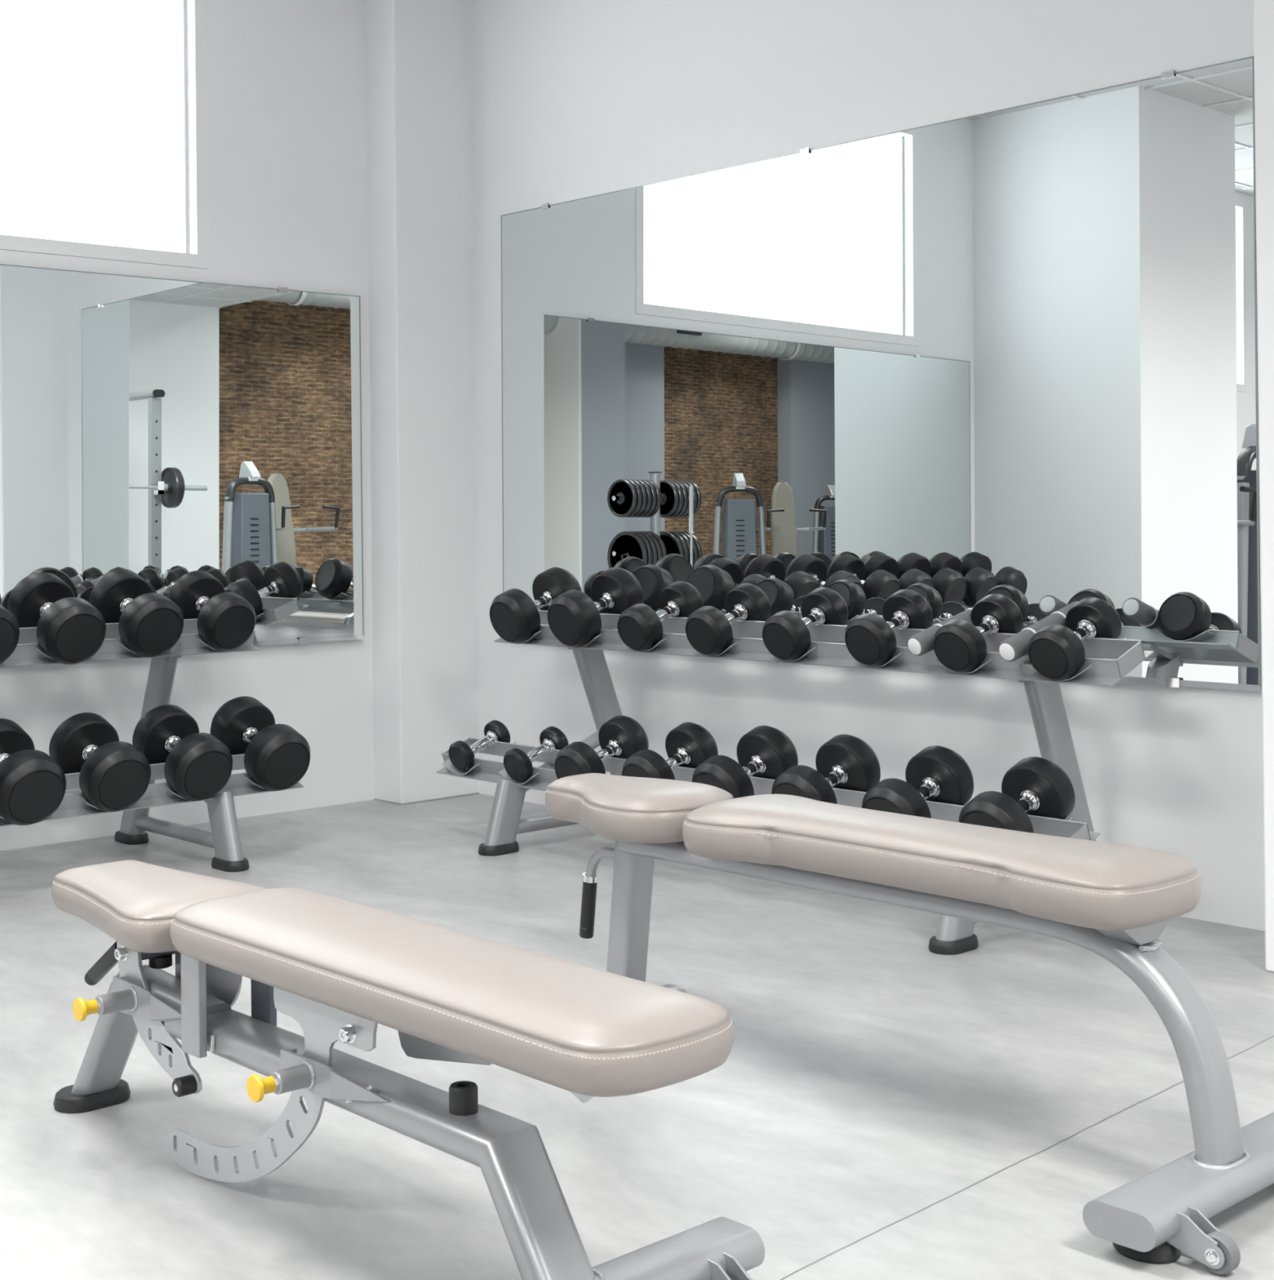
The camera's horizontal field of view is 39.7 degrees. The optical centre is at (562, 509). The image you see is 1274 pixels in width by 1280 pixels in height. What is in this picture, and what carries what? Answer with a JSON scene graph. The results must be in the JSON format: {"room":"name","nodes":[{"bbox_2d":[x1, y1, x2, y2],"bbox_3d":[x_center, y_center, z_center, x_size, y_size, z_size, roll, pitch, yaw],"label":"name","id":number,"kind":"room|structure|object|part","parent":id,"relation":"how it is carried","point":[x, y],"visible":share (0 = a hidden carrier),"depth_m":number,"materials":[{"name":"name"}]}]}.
{"room":"gym","nodes":[
{"label":"gym","id":0,"kind":"room"},
{"bbox_2d":[0,0,374,850],"bbox_3d":[-7.192,-0.990,1.861,18.100,4.450,0.280,0,0,-41],"label":"wall","id":1,"kind":"structure","parent":0,"point":[287,104],"depth_m":6.93,"materials":[{"name":"white paint"}]},
{"bbox_2d":[0,0,208,269],"bbox_3d":[-2.216,-1.521,6.050,2.201,1.214,0.078,0,0,-41],"label":"window","id":2,"kind":"structure","parent":1,"relation":"in","point":[193,12],"depth_m":6.72,"materials":[{"name":"plastic"},{"name":"white painted frame"}]},
{"bbox_2d":[0,263,364,646],"bbox_3d":[-2.078,-0.164,6.076,3.339,1.409,0.031,0,0,-41],"label":"wall mirror","id":3,"kind":"object","parent":1,"relation":"attached to","point":[162,431],"visible":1,"depth_m":6.65,"materials":[{"name":"clear glass"}]},
{"bbox_3d":[-2.069,0.529,6.070,3.339,0.016,0.015,0,0,-41],"label":"rail","id":4,"kind":"part","parent":3,"relation":"part of","materials":[{"name":"silver metal"}]},
{"bbox_2d":[365,0,479,804],"bbox_3d":[-0.596,-0.986,7.342,0.452,4.350,0.285,0,0,-42],"label":"column","id":5,"kind":"structure","parent":0,"point":[420,102],"depth_m":7.19,"materials":[{"name":"white paint"}]},
{"bbox_2d":[0,793,1273,1279],"bbox_3d":[-3.512,1.278,-2.259,18.100,0.200,11.700,0,0,-42],"label":"floor","id":6,"kind":"structure","parent":0,"point":[882,1105],"depth_m":3.46,"materials":[{"name":"concrete"}]},
{"bbox_2d":[0,618,303,871],"bbox_3d":[-1.947,0.794,5.533,2.305,0.804,0.835,0,0,-42],"label":"dumbbell rack","id":7,"kind":"object","parent":6,"relation":"on","point":[224,837],"visible":0.55,"depth_m":5.92,"materials":[{"name":"grey metal"}]},
{"bbox_2d":[0,604,19,664],"bbox_3d":[-1.905,0.363,5.660,0.213,0.294,0.372,0,0,-42],"label":"dumbbell","id":8,"kind":"object","parent":7,"relation":"on","point":[9,626],"visible":1,"depth_m":5.58,"materials":[{"name":"black rubber"}]},
{"bbox_2d":[0,718,66,825],"bbox_3d":[-1.709,0.813,5.464,0.223,0.310,0.401,0,0,-42],"label":"dumbbell","id":9,"kind":"object","parent":7,"relation":"on","point":[33,785],"visible":1,"depth_m":5.34,"materials":[{"name":"black rubber"}]},
{"bbox_2d":[7,572,106,664],"bbox_3d":[-1.684,0.361,5.857,0.213,0.300,0.392,0,0,-42],"label":"dumbbell","id":10,"kind":"object","parent":7,"relation":"on","point":[71,630],"visible":1,"depth_m":5.76,"materials":[{"name":"black rubber"}]},
{"bbox_2d":[48,712,151,812],"bbox_3d":[-1.490,0.812,5.668,0.218,0.299,0.381,0,0,-42],"label":"dumbbell","id":11,"kind":"object","parent":7,"relation":"on","point":[114,775],"visible":0.97,"depth_m":5.58,"materials":[{"name":"black rubber"}]},
{"bbox_2d":[0,618,259,667],"bbox_3d":[-2.017,0.454,5.609,2.305,0.116,0.217,0,0,-42],"label":"tray","id":12,"kind":"object","parent":7,"relation":"on","point":[28,651],"depth_m":5.97,"materials":[{"name":"grey metal"}]},
{"bbox_2d":[89,569,183,657],"bbox_3d":[-1.468,0.357,6.062,0.213,0.295,0.376,0,0,-42],"label":"dumbbell","id":13,"kind":"object","parent":7,"relation":"on","point":[150,624],"visible":0.98,"depth_m":5.96,"materials":[{"name":"black rubber"}]},
{"bbox_2d":[0,753,303,826],"bbox_3d":[-1.828,0.911,5.399,2.305,0.116,0.217,0,0,-42],"label":"tray","id":14,"kind":"object","parent":7,"relation":"on","point":[73,805],"depth_m":5.75,"materials":[{"name":"grey metal"}]},
{"bbox_3d":[-1.402,0.475,6.162,0.050,0.081,0.193,0,0,-42],"label":"plate","id":15,"kind":"part","parent":7,"relation":"part of","materials":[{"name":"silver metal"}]},
{"bbox_2d":[132,704,232,800],"bbox_3d":[-1.268,0.810,5.870,0.218,0.301,0.388,0,0,-42],"label":"dumbbell","id":16,"kind":"object","parent":7,"relation":"on","point":[198,766],"visible":0.94,"depth_m":5.77,"materials":[{"name":"black rubber"}]},
{"bbox_2d":[168,570,256,651],"bbox_3d":[-1.247,0.360,6.261,0.202,0.281,0.357,0,0,-42],"label":"dumbbell","id":17,"kind":"object","parent":7,"relation":"on","point":[227,620],"visible":0.94,"depth_m":6.17,"materials":[{"name":"black rubber"}]},
{"bbox_3d":[-1.121,1.052,5.851,0.060,0.232,0.182,0,0,-42],"label":"leg","id":18,"kind":"part","parent":7,"relation":"part of","materials":[{"name":"silver metal"}]},
{"bbox_2d":[210,696,311,791],"bbox_3d":[-1.043,0.806,6.071,0.220,0.307,0.402,0,0,-42],"label":"dumbbell","id":19,"kind":"object","parent":7,"relation":"on","point":[277,757],"visible":0.98,"depth_m":5.97,"materials":[{"name":"black rubber"}]},
{"bbox_2d":[51,859,764,1279],"bbox_3d":[-0.404,0.916,2.894,0.660,0.503,1.691,0,0,-42],"label":"bench","id":20,"kind":"object","parent":6,"relation":"on","point":[341,969],"visible":1,"depth_m":2.68,"materials":[{"name":"beige leather"}]},
{"bbox_3d":[-0.857,0.897,3.166,0.034,0.042,0.042,0,0,-42],"label":"pull knob","id":21,"kind":"part","parent":20,"relation":"part of","materials":[{"name":"yellow plastic"}]},
{"bbox_3d":[-0.785,1.016,3.323,0.092,0.292,0.507,0,0,-42],"label":"leg","id":22,"kind":"part","parent":20,"relation":"part of","materials":[{"name":"silver metal"}]},
{"bbox_3d":[-0.641,0.856,3.059,0.016,0.180,0.062,0,0,-42],"label":"support post","id":23,"kind":"part","parent":20,"relation":"part of","materials":[{"name":"silver metal"}]},
{"bbox_3d":[-0.465,0.894,2.726,0.034,0.042,0.042,0,0,-42],"label":"pull knob","id":24,"kind":"part","parent":20,"relation":"part of","materials":[{"name":"yellow plastic"}]},
{"bbox_3d":[-0.531,0.850,3.130,0.016,0.170,0.062,0,0,-42],"label":"support post","id":25,"kind":"part","parent":20,"relation":"part of","materials":[{"name":"grey metal"}]},
{"bbox_3d":[-0.165,0.809,2.703,0.008,0.114,0.349,0,0,-42],"label":"gusset plate","id":26,"kind":"part","parent":20,"relation":"part of","materials":[{"name":"grey metal"}]},
{"bbox_2d":[435,609,1154,955],"bbox_3d":[0.608,0.768,5.626,0.835,0.802,2.572,0,0,-42],"label":"dumbbell rack","id":27,"kind":"object","parent":6,"relation":"on","point":[954,935],"visible":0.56,"depth_m":5.42,"materials":[{"name":"grey metal"}]},
{"bbox_2d":[448,720,510,771],"bbox_3d":[-0.299,0.854,6.360,0.239,0.171,0.112,0,0,-41],"label":"dumbbell","id":28,"kind":"object","parent":27,"relation":"on","point":[461,754],"visible":0.95,"depth_m":6.33,"materials":[{"name":"black rubber"}]},
{"bbox_3d":[-0.198,1.044,6.069,0.182,0.232,0.060,0,0,-42],"label":"leg","id":29,"kind":"part","parent":27,"relation":"part of","materials":[{"name":"silver metal"}]},
{"bbox_2d":[489,567,582,644],"bbox_3d":[-0.097,0.355,6.516,0.360,0.276,0.197,0,0,-41],"label":"dumbbell","id":30,"kind":"object","parent":27,"relation":"on","point":[514,615],"visible":0.9,"depth_m":6.42,"materials":[{"name":"black rubber"}]},
{"bbox_2d":[503,726,568,782],"bbox_3d":[-0.091,0.850,6.115,0.244,0.178,0.117,0,0,-42],"label":"dumbbell","id":31,"kind":"object","parent":27,"relation":"on","point":[517,764],"visible":0.91,"depth_m":6.08,"materials":[{"name":"black rubber"}]},
{"bbox_3d":[0.022,0.882,6.268,0.497,0.220,0.050,0,0,-42],"label":"tray arm","id":32,"kind":"part","parent":27,"relation":"part of","materials":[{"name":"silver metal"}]},
{"bbox_3d":[0.104,0.460,6.347,0.193,0.081,0.050,0,0,-42],"label":"plate","id":33,"kind":"part","parent":27,"relation":"part of","materials":[{"name":"silver metal"}]},
{"bbox_2d":[547,567,644,647],"bbox_3d":[0.120,0.349,6.279,0.366,0.278,0.198,0,0,-41],"label":"dumbbell","id":34,"kind":"object","parent":27,"relation":"on","point":[575,620],"visible":0.94,"depth_m":6.20,"materials":[{"name":"black rubber"}]},
{"bbox_2d":[554,715,648,778],"bbox_3d":[0.131,0.819,5.848,0.334,0.252,0.177,0,0,-42],"label":"dumbbell","id":35,"kind":"object","parent":27,"relation":"on","point":[621,736],"visible":0.8,"depth_m":5.84,"materials":[{"name":"black rubber"}]},
{"bbox_2d":[617,581,703,651],"bbox_3d":[0.338,0.366,6.043,0.328,0.232,0.156,0,0,-41],"label":"dumbbell","id":36,"kind":"object","parent":27,"relation":"on","point":[640,628],"visible":0.97,"depth_m":5.97,"materials":[{"name":"black rubber"}]},
{"bbox_2d":[622,722,718,779],"bbox_3d":[0.344,0.814,5.612,0.330,0.253,0.179,0,0,-42],"label":"dumbbell","id":37,"kind":"object","parent":27,"relation":"on","point":[689,744],"visible":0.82,"depth_m":5.61,"materials":[{"name":"black rubber"}]},
{"bbox_2d":[685,583,771,656],"bbox_3d":[0.548,0.363,5.800,0.312,0.231,0.160,0,0,-41],"label":"dumbbell","id":38,"kind":"object","parent":27,"relation":"on","point":[709,632],"visible":0.98,"depth_m":5.74,"materials":[{"name":"black rubber"}]},
{"bbox_2d":[692,725,798,798],"bbox_3d":[0.557,0.804,5.365,0.351,0.272,0.195,0,0,-42],"label":"dumbbell","id":39,"kind":"object","parent":27,"relation":"on","point":[766,752],"visible":0.81,"depth_m":5.35,"materials":[{"name":"black rubber"}]},
{"bbox_2d":[435,737,1100,840],"bbox_3d":[0.476,0.887,5.507,0.217,0.116,2.572,0,0,-42],"label":"tray","id":40,"kind":"object","parent":27,"relation":"on","point":[485,770],"depth_m":5.91,"materials":[{"name":"grey metal"}]},
{"bbox_2d":[762,586,848,661],"bbox_3d":[0.767,0.362,5.555,0.305,0.224,0.153,0,0,-42],"label":"dumbbell","id":41,"kind":"object","parent":27,"relation":"on","point":[786,635],"visible":0.97,"depth_m":5.49,"materials":[{"name":"black rubber"}]},
{"bbox_2d":[493,609,1154,686],"bbox_3d":[0.679,0.425,5.694,0.217,0.116,2.572,0,0,-42],"label":"tray","id":42,"kind":"object","parent":27,"relation":"on","point":[1130,653],"depth_m":5.36,"materials":[{"name":"grey metal"}]},
{"bbox_2d":[771,733,880,804],"bbox_3d":[0.769,0.800,5.130,0.346,0.271,0.195,0,0,-41],"label":"dumbbell","id":43,"kind":"object","parent":27,"relation":"on","point":[845,762],"visible":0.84,"depth_m":5.12,"materials":[{"name":"black rubber"}]},
{"bbox_2d":[844,589,933,666],"bbox_3d":[0.985,0.357,5.306,0.297,0.226,0.158,0,0,-41],"label":"dumbbell","id":44,"kind":"object","parent":27,"relation":"on","point":[870,638],"visible":0.97,"depth_m":5.25,"materials":[{"name":"black rubber"}]},
{"bbox_2d":[862,745,973,817],"bbox_3d":[0.987,0.799,4.886,0.345,0.267,0.190,0,0,-42],"label":"dumbbell","id":45,"kind":"object","parent":27,"relation":"on","point":[940,774],"visible":0.82,"depth_m":4.88,"materials":[{"name":"black rubber"}]},
{"bbox_2d":[907,606,973,655],"bbox_3d":[1.156,0.345,5.171,0.356,0.155,0.065,0,0,-34],"label":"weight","id":46,"kind":"object","parent":27,"relation":"on","point":[922,642],"visible":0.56,"depth_m":5.08,"materials":[{"name":"grey metal"}]},
{"bbox_3d":[1.052,1.024,4.665,0.182,0.232,0.060,0,0,-42],"label":"leg","id":47,"kind":"part","parent":27,"relation":"part of","materials":[{"name":"silver metal"}]},
{"bbox_2d":[933,593,1023,672],"bbox_3d":[1.199,0.356,5.072,0.298,0.219,0.149,0,0,-42],"label":"dumbbell","id":48,"kind":"object","parent":27,"relation":"on","point":[960,646],"visible":0.95,"depth_m":5.01,"materials":[{"name":"black rubber"}]},
{"bbox_2d":[959,756,1075,833],"bbox_3d":[1.200,0.796,4.644,0.343,0.266,0.192,0,0,-41],"label":"dumbbell","id":49,"kind":"object","parent":27,"relation":"on","point":[1038,786],"visible":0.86,"depth_m":4.64,"materials":[{"name":"black rubber"}]},
{"bbox_3d":[1.355,0.440,4.942,0.193,0.081,0.050,0,0,-42],"label":"plate","id":50,"kind":"part","parent":27,"relation":"part of","materials":[{"name":"silver metal"}]},
{"bbox_2d":[999,600,1079,662],"bbox_3d":[1.355,0.342,4.949,0.353,0.155,0.066,0,0,-38],"label":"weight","id":51,"kind":"object","parent":27,"relation":"on","point":[1015,646],"visible":0.56,"depth_m":4.86,"materials":[{"name":"grey metal"}]},
{"bbox_2d":[1027,597,1121,680],"bbox_3d":[1.408,0.355,4.836,0.304,0.219,0.147,0,0,-42],"label":"dumbbell","id":52,"kind":"object","parent":27,"relation":"on","point":[1056,651],"visible":0.97,"depth_m":4.77,"materials":[{"name":"black rubber"}]},
{"bbox_2d":[545,773,1273,1275],"bbox_3d":[0.599,0.876,3.444,0.650,0.566,1.752,0,0,-42],"label":"bench","id":53,"kind":"object","parent":6,"relation":"on","point":[1112,901],"visible":1,"depth_m":3.08,"materials":[{"name":"beige leather"}]},
{"bbox_3d":[0.150,0.920,3.919,0.074,0.432,0.112,0,0,-42],"label":"post","id":54,"kind":"part","parent":53,"relation":"part of","materials":[{"name":"silver metal"}]},
{"bbox_2d":[471,0,1265,931],"bbox_3d":[3.143,-1.092,3.632,0.300,4.450,11.600,0,0,-42],"label":"wall","id":55,"kind":"structure","parent":0,"point":[572,100],"depth_m":5.99,"materials":[{"name":"white paint"}]},
{"bbox_2d":[501,56,1262,691],"bbox_3d":[0.822,-0.356,6.001,0.028,1.747,3.223,0,0,-42],"label":"wall mirror","id":56,"kind":"object","parent":55,"relation":"attached to","point":[1011,353],"visible":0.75,"depth_m":5.61,"materials":[{"name":"clear glass"}]},
{"bbox_3d":[0.830,0.505,5.997,0.015,0.016,3.223,0,0,-42],"label":"rail","id":57,"kind":"part","parent":56,"relation":"part of","materials":[{"name":"silver metal"}]},
{"bbox_2d":[1253,0,1273,973],"bbox_3d":[2.430,-1.033,3.942,0.454,4.350,1.612,0,0,-42],"label":"wall pillar","id":58,"kind":"structure","parent":0,"point":[1264,10],"depth_m":4.37,"materials":[{"name":"white paint"}]}
]}

